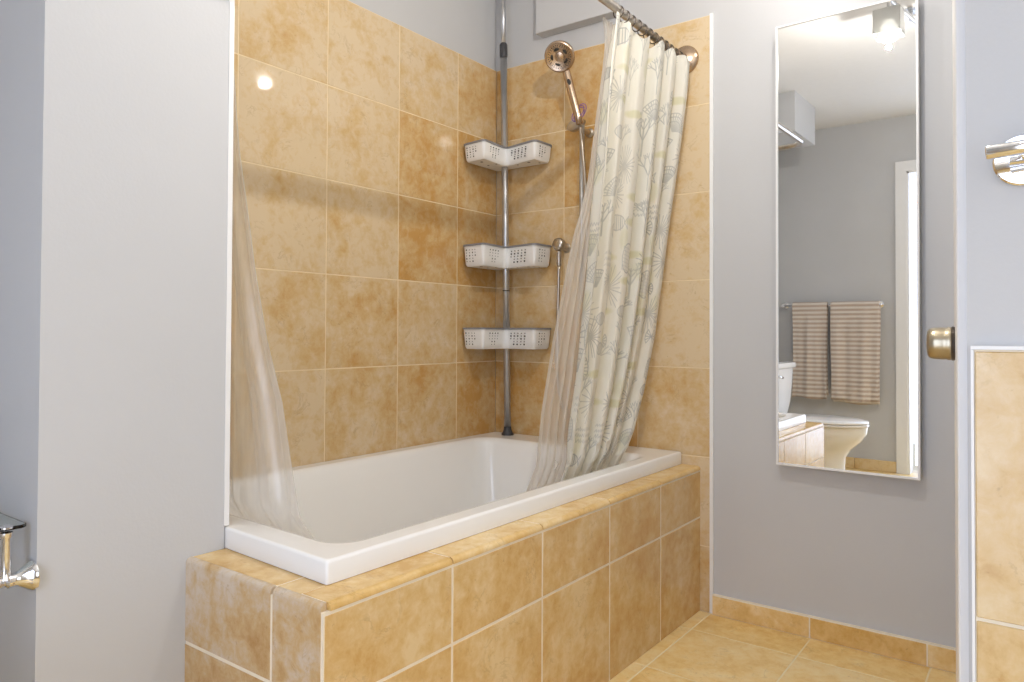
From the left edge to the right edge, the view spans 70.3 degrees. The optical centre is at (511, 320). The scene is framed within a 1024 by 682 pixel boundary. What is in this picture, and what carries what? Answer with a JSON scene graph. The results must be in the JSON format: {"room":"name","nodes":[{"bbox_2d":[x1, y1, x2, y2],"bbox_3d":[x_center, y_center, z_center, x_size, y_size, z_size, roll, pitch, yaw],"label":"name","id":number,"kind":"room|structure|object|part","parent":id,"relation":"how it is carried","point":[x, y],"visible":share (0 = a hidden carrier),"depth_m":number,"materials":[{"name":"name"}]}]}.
{"room":"bathroom","nodes":[
{"label":"bathroom","id":0,"kind":"room"},
{"bbox_2d":[0,0,229,681],"bbox_3d":[-0.883,-0.246,1.521,0.465,2.410,0.342,0,-1,36],"label":"wall partition","id":1,"kind":"structure","parent":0,"point":[114,113],"depth_m":1.35,"materials":[{"name":"grey paint"}]},
{"bbox_2d":[224,0,234,525],"bbox_3d":[-0.597,-0.511,1.532,0.018,1.876,0.011,0,-1,36],"label":"trim","id":2,"kind":"structure","parent":1,"relation":"attached to","point":[232,2],"depth_m":1.52,"materials":[{"name":"white paint"}]},
{"bbox_2d":[230,0,496,477],"bbox_3d":[-0.642,-0.232,2.322,0.120,2.410,2.016,0,-1,36],"label":"wall","id":3,"kind":"structure","parent":0,"point":[356,118],"depth_m":2.42,"materials":[{"name":"beige tile"}]},
{"bbox_2d":[495,0,955,647],"bbox_3d":[0.699,-0.222,2.513,2.050,2.410,0.126,0,-1,36],"label":"wall","id":4,"kind":"structure","parent":0,"point":[863,550],"depth_m":2.40,"materials":[{"name":"grey paint"}]},
{"bbox_2d":[552,238,570,417],"bbox_3d":[0.213,0.026,2.732,0.079,0.666,0.097,1,-1,-40],"label":"shower hose","id":5,"kind":"object","parent":4,"relation":"attached to","point":[559,245],"depth_m":2.74,"materials":[{"name":"silver metal"}]},
{"bbox_3d":[0.177,-0.286,2.749,0.051,0.052,0.034,0,-1,36],"label":"knob","id":6,"kind":"part","parent":5,"relation":"part of","materials":[{"name":"silver metal"}]},
{"bbox_3d":[0.198,-0.277,2.778,0.036,0.036,0.044,0,-1,36],"label":"wall plate","id":7,"kind":"part","parent":5,"relation":"part of","materials":[{"name":"silver metal"}]},
{"bbox_2d":[536,0,618,37],"bbox_3d":[0.244,-1.263,2.767,0.340,0.285,0.050,0,-1,36],"label":"wall box","id":8,"kind":"object","parent":4,"relation":"attached to","point":[553,17],"visible":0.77,"depth_m":2.77,"materials":[{"name":"grey paint"}]},
{"bbox_2d":[567,118,593,301],"bbox_3d":[0.253,-0.407,2.715,0.073,0.682,0.083,0,-1,36],"label":"slide bar","id":9,"kind":"object","parent":4,"relation":"attached to","point":[571,126],"visible":0.55,"depth_m":2.68,"materials":[{"name":"metal"}]},
{"bbox_2d":[544,40,582,124],"bbox_3d":[0.187,-0.862,2.647,0.139,0.296,0.084,0,-1,12],"label":"shower","id":10,"kind":"object","parent":9,"relation":"attached to","point":[559,55],"visible":1,"depth_m":2.65,"materials":[{"name":"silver metal"}]},
{"bbox_3d":[0.219,-0.836,2.667,0.086,0.244,0.030,0,-1,16],"label":"handle","id":11,"kind":"part","parent":10,"relation":"part of","materials":[{"name":"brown metal"}]},
{"bbox_2d":[572,103,586,121],"bbox_3d":[0.246,-0.760,2.662,0.045,0.070,0.035,0,-1,36],"label":"elastic band","id":12,"kind":"object","parent":9,"relation":"attached to","point":[584,110],"visible":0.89,"depth_m":2.66,"materials":[{"name":"rubber"}]},
{"bbox_2d":[578,126,587,206],"bbox_3d":[0.287,-0.556,2.656,0.079,0.298,0.047,1,-1,-40],"label":"shower hose","id":13,"kind":"object","parent":4,"relation":"attached to","point":[580,127],"depth_m":2.64,"materials":[{"name":"silver metal"}]},
{"bbox_2d":[598,0,698,72],"bbox_3d":[-0.151,-0.909,2.155,0.874,0.100,1.481,0,-1,36],"label":"curtain rod","id":14,"kind":"object","parent":4,"relation":"attached to","point":[690,52],"visible":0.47,"depth_m":2.28,"materials":[{"name":"silver metal"}]},
{"bbox_2d":[229,76,313,538],"bbox_3d":[-0.531,-0.128,1.643,0.445,1.542,0.188,0,-1,36],"label":"liner","id":15,"kind":"object","parent":14,"relation":"hanging from","point":[263,507],"visible":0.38,"depth_m":1.57,"materials":[{"name":"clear plastic"}]},
{"bbox_2d":[526,19,613,491],"bbox_3d":[0.142,-0.117,2.149,0.246,1.542,0.222,0,-1,36],"label":"liner","id":16,"kind":"object","parent":14,"relation":"hanging from","point":[552,428],"visible":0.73,"depth_m":2.13,"materials":[{"name":"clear plastic"}]},
{"bbox_2d":[562,11,689,480],"bbox_3d":[0.345,-0.125,2.316,0.273,1.525,0.541,0,-1,36],"label":"shower curtain","id":17,"kind":"object","parent":14,"relation":"hanging from","point":[644,99],"visible":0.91,"depth_m":2.26,"materials":[{"name":"fabric"}]},
{"bbox_3d":[-0.161,-0.910,2.169,0.832,0.027,1.458,0,-1,36],"label":"rod","id":18,"kind":"part","parent":14,"relation":"part of","materials":[{"name":"silver metal"}]},
{"bbox_2d":[710,13,713,612],"bbox_3d":[0.674,-0.030,2.452,0.012,2.023,0.008,0,-1,36],"label":"trim","id":19,"kind":"structure","parent":4,"relation":"attached to","point":[711,14],"depth_m":2.45,"materials":[{"name":"white paint"}]},
{"bbox_2d":[712,594,955,672],"bbox_3d":[1.023,0.946,2.169,0.874,0.065,0.018,0,-1,36],"label":"baseboard","id":20,"kind":"structure","parent":4,"relation":"attached to","point":[912,650],"depth_m":2.19,"materials":[{"name":"tile"}]},
{"bbox_2d":[775,0,920,479],"bbox_3d":[1.003,-0.240,2.191,0.399,1.385,0.036,0,-1,37],"label":"wall mirror","id":21,"kind":"object","parent":4,"relation":"attached to","point":[848,310],"visible":1,"depth_m":2.17,"materials":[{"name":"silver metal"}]},
{"bbox_2d":[609,610,955,681],"bbox_3d":[-0.230,0.981,0.200,3.291,0.080,4.900,0,-1,36],"label":"floor","id":22,"kind":"structure","parent":0,"point":[707,647],"depth_m":2.08,"materials":[{"name":"beige tile"}]},
{"bbox_2d":[184,464,699,681],"bbox_3d":[-0.007,0.727,1.952,0.432,0.487,1.584,0,-1,36],"label":"tub surround","id":23,"kind":"object","parent":22,"relation":"on","point":[579,590],"visible":0.98,"depth_m":1.54,"materials":[{"name":"tile"}]},
{"bbox_2d":[224,432,680,584],"bbox_3d":[-0.194,0.632,2.131,0.813,0.380,1.519,0,-1,36],"label":"bathtub","id":24,"kind":"object","parent":23,"relation":"in","point":[367,512],"visible":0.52,"depth_m":2.23,"materials":[{"name":"white ceramic"}]},
{"bbox_2d":[463,0,551,435],"bbox_3d":[-0.020,-0.486,2.815,0.281,1.878,0.236,0,-1,36],"label":"shower caddy","id":25,"kind":"object","parent":24,"relation":"on","point":[485,153],"visible":1,"depth_m":2.81,"materials":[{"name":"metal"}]},
{"bbox_2d":[463,328,550,348],"bbox_3d":[-0.023,0.070,2.805,0.281,0.082,0.236,0,-1,36],"label":"basket","id":26,"kind":"object","parent":25,"relation":"on","point":[475,338],"depth_m":2.78,"materials":[{"name":"grey plastic"}]},
{"bbox_2d":[463,243,551,269],"bbox_3d":[-0.021,-0.247,2.811,0.281,0.084,0.236,0,-1,36],"label":"basket","id":27,"kind":"object","parent":25,"relation":"on","point":[477,255],"depth_m":2.79,"materials":[{"name":"grey plastic"}]},
{"bbox_2d":[464,139,551,170],"bbox_3d":[-0.020,-0.645,2.817,0.281,0.070,0.236,0,-1,36],"label":"basket","id":28,"kind":"object","parent":25,"relation":"on","point":[485,153],"depth_m":2.80,"materials":[{"name":"grey plastic"}]},
{"bbox_2d":[965,0,1023,681],"bbox_3d":[1.066,-0.254,0.445,1.341,2.410,0.035,0,-1,36],"label":"wall","id":29,"kind":"structure","parent":0,"point":[994,29],"depth_m":0.81,"materials":[{"name":"grey paint"}]},
{"bbox_2d":[926,0,968,681],"bbox_3d":[0.708,-0.068,1.169,0.074,2.042,0.700,0,-1,31],"label":"door","id":30,"kind":"structure","parent":29,"relation":"in","point":[949,343],"depth_m":0.87,"materials":[{"name":"white paint"}]},
{"bbox_3d":[0.697,0.038,1.185,0.036,0.054,0.054,0,-1,31],"label":"knob","id":31,"kind":"part","parent":30,"relation":"part of","materials":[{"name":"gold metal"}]},
{"bbox_3d":[0.726,-0.068,1.158,0.034,2.042,0.700,0,-1,31],"label":"panel","id":32,"kind":"part","parent":30,"relation":"part of","materials":[{"name":"white paint"}]},
{"bbox_2d":[971,346,1023,681],"bbox_3d":[1.016,0.488,0.450,1.237,0.926,0.011,0,-1,36],"label":"trim","id":33,"kind":"structure","parent":29,"relation":"attached to","point":[973,348],"depth_m":0.82,"materials":[{"name":"white paint"}]},
{"bbox_2d":[985,134,1023,185],"bbox_3d":[0.594,-0.178,0.743,0.183,0.057,0.062,0,-1,36],"label":"chrome holder","id":34,"kind":"object","parent":29,"relation":"attached to","point":[1007,156],"visible":1,"depth_m":0.80,"materials":[{"name":"silver metal"}]},
{"bbox_3d":[0.548,-0.176,0.782,0.023,0.019,0.044,0,-1,36],"label":"stem","id":35,"kind":"part","parent":34,"relation":"part of","materials":[{"name":"silver metal"}]},
{"bbox_3d":[-1.529,-0.259,0.895,0.110,2.410,1.434,0,-1,36],"label":"wall","id":36,"kind":"structure","parent":0,"visible":0},
{"bbox_2d":[0,513,39,591],"bbox_3d":[-1.023,0.404,1.293,0.426,0.121,0.169,0,-1,36],"label":"toilet paper holder","id":37,"kind":"object","parent":36,"relation":"attached to","point":[27,577],"visible":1,"depth_m":1.22,"materials":[{"name":"silver metal"}]},
{"bbox_3d":[-0.885,0.438,1.167,0.019,0.019,0.131,0,-1,37],"label":"arm","id":38,"kind":"part","parent":37,"relation":"part of","materials":[{"name":"silver metal"}]},
{"bbox_3d":[-0.847,0.395,1.217,0.020,0.078,0.020,0,-1,36],"label":"post","id":39,"kind":"part","parent":37,"relation":"part of","materials":[{"name":"silver metal"}]},
{"bbox_3d":[-1.027,0.353,1.319,0.392,0.006,0.124,0,-1,36],"label":"glass plate","id":40,"kind":"part","parent":37,"relation":"part of","materials":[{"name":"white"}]}
]}

